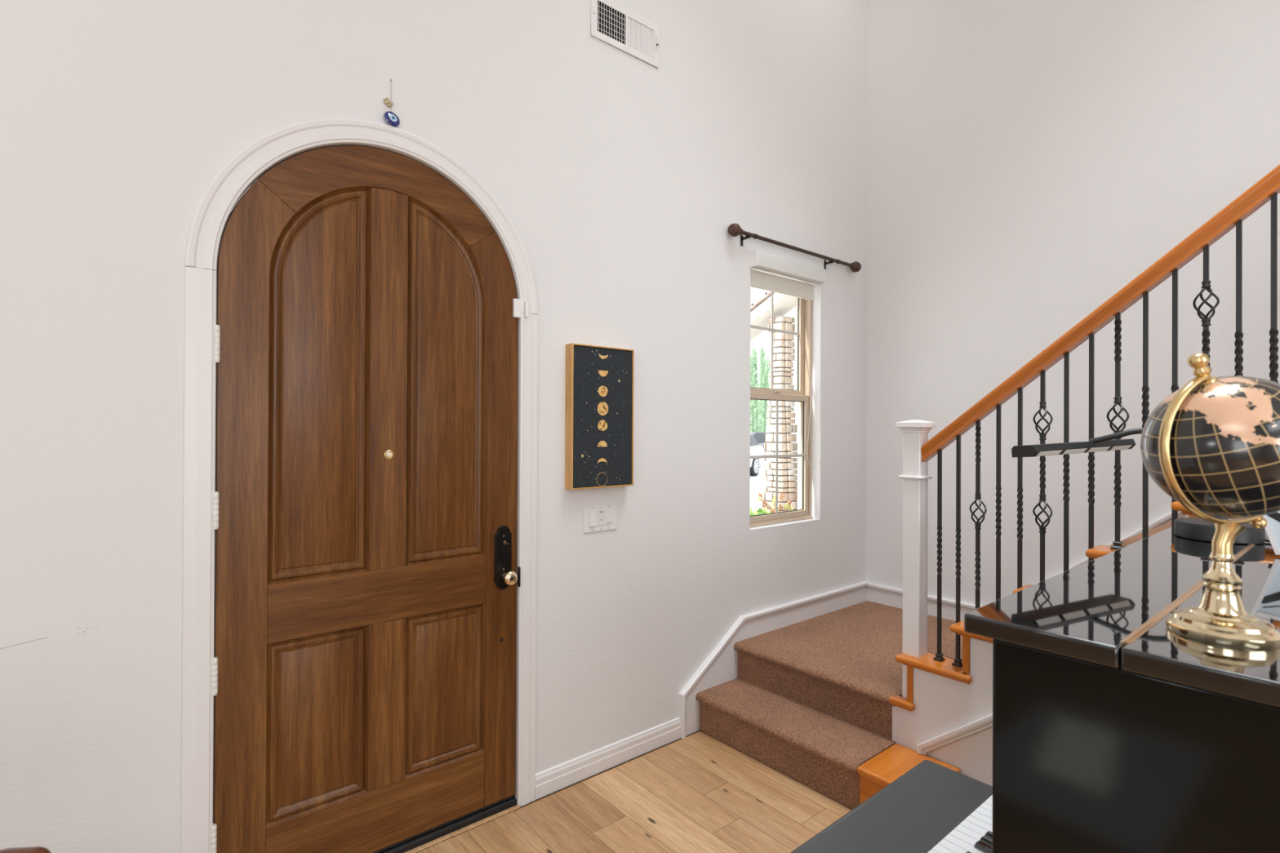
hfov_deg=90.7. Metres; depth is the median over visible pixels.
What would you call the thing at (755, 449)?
car
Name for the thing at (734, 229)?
curtain rod
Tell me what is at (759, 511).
clump
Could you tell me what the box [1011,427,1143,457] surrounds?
lamp
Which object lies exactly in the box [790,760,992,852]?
piano bench
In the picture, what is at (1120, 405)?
basket
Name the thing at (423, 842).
threshold
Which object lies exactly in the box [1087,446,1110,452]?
diffuser
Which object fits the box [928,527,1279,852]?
upright piano
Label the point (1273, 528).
photo frame
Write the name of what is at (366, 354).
door
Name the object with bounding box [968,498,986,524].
basket
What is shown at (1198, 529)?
lamp
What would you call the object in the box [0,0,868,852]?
wall
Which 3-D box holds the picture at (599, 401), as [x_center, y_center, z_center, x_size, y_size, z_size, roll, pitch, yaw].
[-0.174,-0.041,2.790,0.336,0.620,0.052,0,0,-40]
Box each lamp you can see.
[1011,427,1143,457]
[1173,518,1215,542]
[1233,522,1270,544]
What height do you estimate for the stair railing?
2.904 m
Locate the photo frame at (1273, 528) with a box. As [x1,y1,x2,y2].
[1262,511,1279,555]
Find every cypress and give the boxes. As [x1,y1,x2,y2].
[750,352,755,431]
[751,344,759,431]
[757,345,766,431]
[762,357,771,431]
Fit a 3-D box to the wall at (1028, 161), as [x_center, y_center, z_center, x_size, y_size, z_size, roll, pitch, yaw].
[3.686,-1.052,1.765,0.150,5.200,6.890,0,0,-40]
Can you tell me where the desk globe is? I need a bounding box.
[1140,352,1279,650]
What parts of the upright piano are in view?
lid, panel, lid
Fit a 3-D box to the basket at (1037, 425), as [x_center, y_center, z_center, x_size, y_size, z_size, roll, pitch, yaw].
[1.486,-0.020,2.333,0.056,0.105,0.056,0,0,10]
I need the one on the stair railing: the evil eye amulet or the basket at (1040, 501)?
the basket at (1040, 501)
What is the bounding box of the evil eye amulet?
[383,78,399,126]
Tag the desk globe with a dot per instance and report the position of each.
(1212, 445)
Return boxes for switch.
[583,503,617,533]
[598,511,604,525]
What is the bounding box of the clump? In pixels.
[749,506,773,515]
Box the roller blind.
[749,249,825,468]
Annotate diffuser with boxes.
[1036,450,1062,456]
[1062,448,1087,454]
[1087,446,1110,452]
[1110,444,1131,450]
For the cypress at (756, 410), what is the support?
on the ground
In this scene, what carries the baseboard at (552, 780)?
attached to the wall at (622, 180)
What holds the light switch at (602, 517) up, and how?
attached to the wall at (622, 180)
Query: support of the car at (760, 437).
on the ground
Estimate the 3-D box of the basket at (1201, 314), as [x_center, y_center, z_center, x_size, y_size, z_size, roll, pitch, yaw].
[1.778,-0.386,1.986,0.056,0.105,0.056,0,0,10]
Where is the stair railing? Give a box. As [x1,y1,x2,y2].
[895,164,1279,697]
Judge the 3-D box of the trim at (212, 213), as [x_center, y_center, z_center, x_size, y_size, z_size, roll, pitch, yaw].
[-0.927,0.236,2.280,1.182,2.585,0.170,0,0,-40]
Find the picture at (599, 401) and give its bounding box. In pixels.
[564,342,634,489]
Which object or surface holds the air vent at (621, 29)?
in the wall at (622, 180)
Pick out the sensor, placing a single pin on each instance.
(516, 302)
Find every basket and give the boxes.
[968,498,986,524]
[1032,407,1053,434]
[1032,500,1052,527]
[1106,403,1128,431]
[1192,287,1219,319]
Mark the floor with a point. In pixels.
(697, 793)
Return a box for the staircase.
[695,501,1267,809]
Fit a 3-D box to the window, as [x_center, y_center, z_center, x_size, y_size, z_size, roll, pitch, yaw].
[0.792,-0.192,3.766,0.658,1.528,0.107,0,0,-40]
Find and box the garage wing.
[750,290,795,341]
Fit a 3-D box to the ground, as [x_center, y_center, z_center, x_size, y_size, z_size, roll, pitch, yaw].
[-5.856,1.886,55.398,78.000,0.200,87.420,0,0,-40]
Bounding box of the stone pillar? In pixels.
[760,315,797,511]
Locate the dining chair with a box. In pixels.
[0,846,51,852]
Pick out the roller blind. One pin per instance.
(770, 273)
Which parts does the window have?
sash, sash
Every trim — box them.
[180,118,537,852]
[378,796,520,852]
[679,581,870,738]
[866,511,1189,621]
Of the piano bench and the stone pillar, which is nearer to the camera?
the piano bench
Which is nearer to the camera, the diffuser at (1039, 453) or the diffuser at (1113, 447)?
the diffuser at (1039, 453)
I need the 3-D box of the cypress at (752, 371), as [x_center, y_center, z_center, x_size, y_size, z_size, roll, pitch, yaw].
[5.803,-1.068,33.027,0.491,5.664,0.473,0,0,-40]
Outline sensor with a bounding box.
[512,298,520,318]
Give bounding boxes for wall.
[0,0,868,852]
[866,0,1279,606]
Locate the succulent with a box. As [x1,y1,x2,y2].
[757,488,797,512]
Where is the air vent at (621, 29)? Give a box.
[590,0,658,68]
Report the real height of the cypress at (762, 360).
6.564 m
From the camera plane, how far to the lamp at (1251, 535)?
1.68 m
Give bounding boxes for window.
[749,291,813,527]
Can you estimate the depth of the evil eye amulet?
2.22 m
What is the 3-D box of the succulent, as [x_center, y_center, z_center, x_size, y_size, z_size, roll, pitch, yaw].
[2.240,1.346,10.299,0.646,0.655,0.609,0,0,-40]
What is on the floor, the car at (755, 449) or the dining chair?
the dining chair
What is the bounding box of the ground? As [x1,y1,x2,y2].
[750,441,797,511]
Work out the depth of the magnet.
2.55 m
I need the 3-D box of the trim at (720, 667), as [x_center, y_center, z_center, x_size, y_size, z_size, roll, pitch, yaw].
[0.863,1.285,3.669,1.719,0.513,0.031,0,0,-40]
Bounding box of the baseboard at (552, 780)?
[535,717,680,799]
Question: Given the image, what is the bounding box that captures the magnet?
[524,301,528,317]
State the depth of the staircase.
2.80 m
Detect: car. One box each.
[750,431,771,455]
[750,434,764,475]
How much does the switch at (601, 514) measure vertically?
0.060 m
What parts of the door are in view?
panel, panel, rail, lock rail, arch rail, panel, panel, handle plate, knob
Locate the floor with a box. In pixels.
[416,730,852,852]
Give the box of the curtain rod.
[727,223,861,271]
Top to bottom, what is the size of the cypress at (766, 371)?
5.486 m
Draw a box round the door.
[210,145,517,852]
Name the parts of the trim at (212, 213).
casing, arch casing, strike plate, casing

